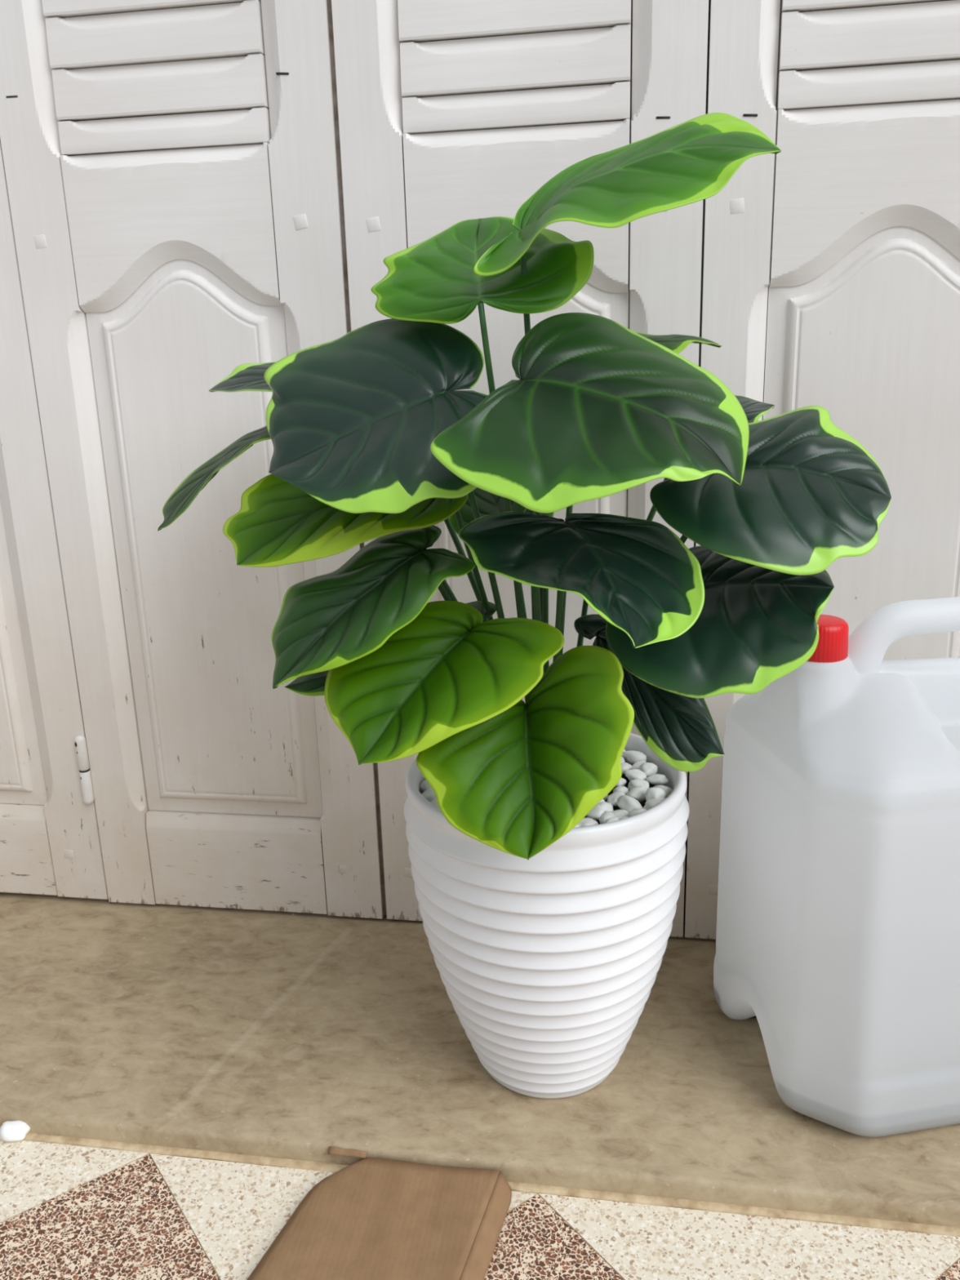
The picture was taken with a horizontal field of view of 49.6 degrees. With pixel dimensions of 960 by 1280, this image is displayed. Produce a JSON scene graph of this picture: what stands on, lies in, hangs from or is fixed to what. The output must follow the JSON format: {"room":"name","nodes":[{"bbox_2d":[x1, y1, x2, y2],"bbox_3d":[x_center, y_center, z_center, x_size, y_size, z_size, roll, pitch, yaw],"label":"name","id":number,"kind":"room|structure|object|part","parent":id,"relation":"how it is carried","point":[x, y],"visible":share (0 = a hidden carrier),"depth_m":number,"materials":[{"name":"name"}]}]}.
{"room":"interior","nodes":[
{"label":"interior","id":0,"kind":"room"},
{"bbox_2d":[0,1138,959,1279],"bbox_3d":[-0.018,0.726,-0.039,2.834,0.060,1.866,1,16,9],"label":"floor","id":1,"kind":"structure","parent":0,"point":[68,1211],"depth_m":0.80,"materials":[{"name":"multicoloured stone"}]},
{"bbox_2d":[0,1120,30,1141],"bbox_3d":[-0.408,0.429,0.909,0.024,0.017,0.019,2,16,12],"label":"pebble","id":2,"kind":"object","parent":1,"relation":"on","point":[10,1131],"visible":1,"depth_m":0.90,"materials":[{"name":"white stone"}]},
{"bbox_2d":[247,1146,511,1279],"bbox_3d":[-0.104,0.472,0.717,0.181,0.018,0.319,3,17,17],"label":"cardboard","id":3,"kind":"object","parent":1,"relation":"on","point":[371,1218],"visible":1,"depth_m":0.79,"materials":[{"name":"brown cardboard"}]},
{"bbox_2d":[23,1133,959,1236],"bbox_3d":[0.131,0.444,0.826,2.800,0.007,0.012,1,16,9],"label":"trim","id":4,"kind":"structure","parent":1,"relation":"on","point":[291,1163],"depth_m":0.83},
{"bbox_2d":[626,0,780,911],"bbox_3d":[-0.122,-0.483,1.039,1.440,1.640,0.020,1,16,9],"label":"wall","id":5,"kind":"structure","parent":0,"point":[632,0],"depth_m":0.99,"materials":[{"name":"white wood"}]},
{"bbox_2d":[0,138,108,899],"bbox_3d":[-0.636,-0.469,1.068,0.342,1.613,0.042,1,16,9],"label":"door","id":6,"kind":"structure","parent":5,"relation":"in","point":[50,841],"depth_m":1.18,"materials":[{"name":"paint"}]},
{"bbox_3d":[-0.628,-0.098,1.179,0.214,0.608,0.024,1,16,9],"label":"panel","id":7,"kind":"part","parent":6,"relation":"part of","materials":[{"name":"paint"}]},
{"bbox_3d":[-0.618,0.250,1.278,0.213,0.114,0.030,1,16,9],"label":"rail","id":8,"kind":"part","parent":6,"relation":"part of","materials":[{"name":"paint"}]},
{"bbox_2d":[0,0,386,919],"bbox_3d":[-0.294,-0.463,1.016,0.352,1.616,0.033,1,16,9],"label":"door","id":9,"kind":"structure","parent":5,"relation":"in","point":[173,171],"depth_m":1.07,"materials":[{"name":"paint"}]},
{"bbox_3d":[-0.302,-0.406,1.034,0.212,0.147,0.030,1,16,9],"label":"rail","id":10,"kind":"part","parent":9,"relation":"part of","materials":[{"name":"paint"}]},
{"bbox_3d":[-0.292,-0.092,1.124,0.213,0.608,0.024,1,16,9],"label":"panel","id":11,"kind":"part","parent":9,"relation":"part of","materials":[{"name":"paint"}]},
{"bbox_3d":[-0.282,0.257,1.222,0.212,0.116,0.030,1,16,9],"label":"rail","id":12,"kind":"part","parent":9,"relation":"part of","materials":[{"name":"paint"}]},
{"bbox_2d":[0,892,959,1227],"bbox_3d":[0.184,0.374,1.139,2.800,0.080,0.644,1,16,9],"label":"floor","id":13,"kind":"structure","parent":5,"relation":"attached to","point":[279,1034],"depth_m":0.95,"materials":[{"name":"stone"}]},
{"bbox_2d":[157,112,891,1098],"bbox_3d":[-0.002,0.008,0.848,0.584,0.794,0.335,-1,16,1],"label":"potted plant","id":14,"kind":"object","parent":13,"relation":"on","point":[548,936],"visible":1,"depth_m":0.75,"materials":[{"name":"green plant"}]},
{"bbox_2d":[420,779,431,791],"bbox_3d":[-0.044,0.127,0.900,0.015,0.012,0.014,4,17,21],"label":"pebble","id":15,"kind":"object","parent":14,"relation":"on","point":[424,785],"visible":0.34,"depth_m":0.90,"materials":[{"name":"white stone"}]},
{"bbox_2d":[422,786,435,801],"bbox_3d":[-0.041,0.132,0.879,0.017,0.011,0.016,-6,16,-14],"label":"pebble","id":16,"kind":"object","parent":14,"relation":"on","point":[429,794],"visible":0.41,"depth_m":0.87,"materials":[{"name":"white stone"}]},
{"bbox_2d":[430,797,438,805],"bbox_3d":[-0.034,0.137,0.859,0.024,0.016,0.016,-11,18,-29],"label":"pebble","id":17,"kind":"object","parent":14,"relation":"on","point":[433,801],"visible":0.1,"depth_m":0.86,"materials":[{"name":"white stone"}]},
{"bbox_3d":[0.049,0.039,0.884,0.006,0.210,0.017,-7,17,-17],"label":"bare stem","id":18,"kind":"part","parent":14,"relation":"part of","materials":[{"name":"green plant"}]},
{"bbox_3d":[0.054,0.040,0.861,0.006,0.220,0.012,-9,18,-25],"label":"bare stem","id":19,"kind":"part","parent":14,"relation":"part of","materials":[{"name":"green plant"}]},
{"bbox_3d":[0.059,0.248,0.927,0.244,0.286,0.244,1,16,9],"label":"pot","id":20,"kind":"part","parent":14,"relation":"part of","materials":[{"name":"white ceramic"}]},
{"bbox_3d":[0.076,0.052,0.871,0.031,0.191,0.006,-1,16,3],"label":"bare stem","id":21,"kind":"part","parent":14,"relation":"part of","materials":[{"name":"green plant"}]},
{"bbox_2d":[577,817,598,826],"bbox_3d":[0.084,0.147,0.823,0.024,0.014,0.016,-16,21,-41],"label":"pebble","id":22,"kind":"object","parent":14,"relation":"on","point":[585,821],"visible":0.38,"depth_m":0.82,"materials":[{"name":"white stone"}]},
{"bbox_2d":[586,804,605,820],"bbox_3d":[0.092,0.139,0.840,0.015,0.014,0.023,-11,18,-29],"label":"pebble","id":23,"kind":"object","parent":14,"relation":"on","point":[595,813],"visible":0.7,"depth_m":0.83,"materials":[{"name":"white stone"}]},
{"bbox_2d":[597,801,613,811],"bbox_3d":[0.101,0.138,0.851,0.017,0.013,0.015,-13,19,-34],"label":"pebble","id":24,"kind":"object","parent":14,"relation":"on","point":[605,806],"visible":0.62,"depth_m":0.85,"materials":[{"name":"white stone"}]},
{"bbox_2d":[598,810,615,824],"bbox_3d":[0.102,0.143,0.831,0.015,0.012,0.014,-9,17,-24],"label":"pebble","id":25,"kind":"object","parent":14,"relation":"on","point":[606,815],"visible":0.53,"depth_m":0.83,"materials":[{"name":"white stone"}]},
{"bbox_2d":[604,817,619,823],"bbox_3d":[0.103,0.144,0.807,0.017,0.011,0.015,-15,20,-38],"label":"pebble","id":26,"kind":"object","parent":14,"relation":"on","point":[613,819],"visible":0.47,"depth_m":0.81,"materials":[{"name":"white stone"}]},
{"bbox_2d":[606,791,625,805],"bbox_3d":[0.113,0.132,0.864,0.013,0.010,0.020,11,20,37],"label":"pebble","id":27,"kind":"object","parent":14,"relation":"on","point":[614,797],"visible":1,"depth_m":0.86,"materials":[{"name":"white stone"}]},
{"bbox_2d":[610,808,628,819],"bbox_3d":[0.113,0.142,0.840,0.016,0.009,0.016,13,22,42],"label":"pebble","id":28,"kind":"object","parent":14,"relation":"on","point":[620,813],"visible":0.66,"depth_m":0.84,"materials":[{"name":"white stone"}]},
{"bbox_2d":[614,777,626,787],"bbox_3d":[0.118,0.123,0.902,0.014,0.012,0.020,-12,19,-32],"label":"pebble","id":29,"kind":"object","parent":14,"relation":"on","point":[622,782],"visible":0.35,"depth_m":0.89,"materials":[{"name":"white stone"}]},
{"bbox_2d":[613,785,628,795],"bbox_3d":[0.119,0.129,0.879,0.013,0.011,0.014,-1,16,2],"label":"pebble","id":30,"kind":"object","parent":14,"relation":"on","point":[623,788],"visible":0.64,"depth_m":0.88,"materials":[{"name":"white stone"}]},
{"bbox_2d":[620,756,624,763],"bbox_3d":[0.121,0.110,0.937,0.016,0.014,0.024,-13,19,-35],"label":"pebble","id":31,"kind":"object","parent":14,"relation":"on","point":[622,760],"visible":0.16,"depth_m":0.93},
{"bbox_2d":[620,762,632,773],"bbox_3d":[0.128,0.114,0.923,0.016,0.010,0.013,-10,18,-28],"label":"pebble","id":32,"kind":"object","parent":14,"relation":"on","point":[624,766],"visible":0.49,"depth_m":0.92,"materials":[{"name":"white stone"}]},
{"bbox_2d":[617,795,642,813],"bbox_3d":[0.124,0.136,0.852,0.024,0.016,0.016,13,22,42],"label":"pebble","id":33,"kind":"object","parent":14,"relation":"on","point":[628,803],"visible":0.74,"depth_m":0.85,"materials":[{"name":"white stone"}]},
{"bbox_2d":[622,750,646,764],"bbox_3d":[0.139,0.107,0.939,0.022,0.012,0.014,2,16,13],"label":"pebble","id":34,"kind":"object","parent":14,"relation":"on","point":[632,757],"visible":0.97,"depth_m":0.94,"materials":[{"name":"white stone"}]},
{"bbox_2d":[624,768,646,781],"bbox_3d":[0.135,0.118,0.901,0.019,0.012,0.014,-1,16,3],"label":"pebble","id":35,"kind":"object","parent":14,"relation":"on","point":[633,774],"visible":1,"depth_m":0.90,"materials":[{"name":"white stone"}]},
{"bbox_2d":[626,786,647,802],"bbox_3d":[0.132,0.129,0.869,0.020,0.014,0.017,-7,17,-17],"label":"pebble","id":36,"kind":"object","parent":14,"relation":"on","point":[638,793],"visible":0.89,"depth_m":0.86,"materials":[{"name":"white stone"}]},
{"bbox_2d":[628,808,646,817],"bbox_3d":[0.127,0.140,0.828,0.017,0.012,0.015,9,19,32],"label":"pebble","id":37,"kind":"object","parent":14,"relation":"on","point":[637,811],"visible":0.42,"depth_m":0.82,"materials":[{"name":"white stone"}]},
{"bbox_2d":[627,777,648,790],"bbox_3d":[0.136,0.125,0.888,0.017,0.010,0.017,-12,19,-33],"label":"pebble","id":38,"kind":"object","parent":14,"relation":"on","point":[637,782],"visible":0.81,"depth_m":0.89,"materials":[{"name":"white stone"}]},
{"bbox_2d":[631,760,646,768],"bbox_3d":[0.142,0.114,0.928,0.017,0.010,0.016,-6,16,-15],"label":"pebble","id":39,"kind":"object","parent":14,"relation":"on","point":[637,764],"visible":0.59,"depth_m":0.93,"materials":[{"name":"white stone"}]},
{"bbox_2d":[638,762,657,777],"bbox_3d":[0.148,0.114,0.912,0.017,0.013,0.015,-10,18,-26],"label":"pebble","id":40,"kind":"object","parent":14,"relation":"on","point":[649,769],"visible":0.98,"depth_m":0.91,"materials":[{"name":"white stone"}]},
{"bbox_2d":[642,797,665,809],"bbox_3d":[0.143,0.134,0.848,0.020,0.010,0.014,-8,17,-20],"label":"pebble","id":41,"kind":"object","parent":14,"relation":"on","point":[650,803],"visible":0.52,"depth_m":0.84,"materials":[{"name":"white stone"}]},
{"bbox_2d":[645,786,666,800],"bbox_3d":[0.145,0.129,0.856,0.016,0.015,0.017,7,18,27],"label":"pebble","id":42,"kind":"object","parent":14,"relation":"on","point":[651,793],"visible":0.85,"depth_m":0.85,"materials":[{"name":"white stone"}]},
{"bbox_2d":[645,773,668,785],"bbox_3d":[0.152,0.120,0.894,0.019,0.010,0.013,-1,16,1],"label":"pebble","id":43,"kind":"object","parent":14,"relation":"on","point":[655,779],"visible":1,"depth_m":0.89,"materials":[{"name":"white stone"}]},
{"bbox_2d":[653,785,672,797],"bbox_3d":[0.153,0.128,0.876,0.016,0.012,0.018,-10,18,-26],"label":"pebble","id":44,"kind":"object","parent":14,"relation":"on","point":[668,790],"visible":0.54,"depth_m":0.87,"materials":[{"name":"white stone"}]},
{"bbox_2d":[713,596,959,1137],"bbox_3d":[0.385,0.169,0.916,0.308,0.423,0.246,-4,16,-9],"label":"jerrycan","id":45,"kind":"object","parent":13,"relation":"on","point":[837,931],"visible":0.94,"depth_m":0.82,"materials":[{"name":"white plastic"}]},
{"bbox_3d":[0.397,0.004,0.872,0.220,0.082,0.038,-4,16,-9],"label":"handle","id":46,"kind":"part","parent":45,"relation":"part of","materials":[{"name":"white plastic"}]},
{"bbox_2d":[331,0,708,937],"bbox_3d":[0.037,-0.458,0.962,0.334,1.616,0.033,1,16,9],"label":"door","id":47,"kind":"structure","parent":5,"relation":"in","point":[451,113],"depth_m":0.95,"materials":[{"name":"paint"}]},
{"bbox_3d":[0.035,-0.400,0.978,0.208,0.147,0.030,1,16,9],"label":"rail","id":48,"kind":"part","parent":47,"relation":"part of","materials":[{"name":"paint"}]},
{"bbox_3d":[0.045,-0.087,1.069,0.209,0.608,0.024,1,16,9],"label":"panel","id":49,"kind":"part","parent":47,"relation":"part of","materials":[{"name":"paint"}]},
{"bbox_2d":[684,0,959,939],"bbox_3d":[0.371,-0.452,0.907,0.339,1.616,0.033,1,16,9],"label":"door","id":50,"kind":"structure","parent":5,"relation":"in","point":[831,260],"depth_m":0.94,"materials":[{"name":"paint"}]},
{"bbox_3d":[0.379,-0.081,1.014,0.213,0.608,0.024,1,16,9],"label":"panel","id":51,"kind":"part","parent":50,"relation":"part of","materials":[{"name":"paint"}]},
{"bbox_3d":[0.370,-0.395,0.923,0.213,0.147,0.030,1,16,9],"label":"rail","id":52,"kind":"part","parent":50,"relation":"part of","materials":[{"name":"paint"}]}
]}

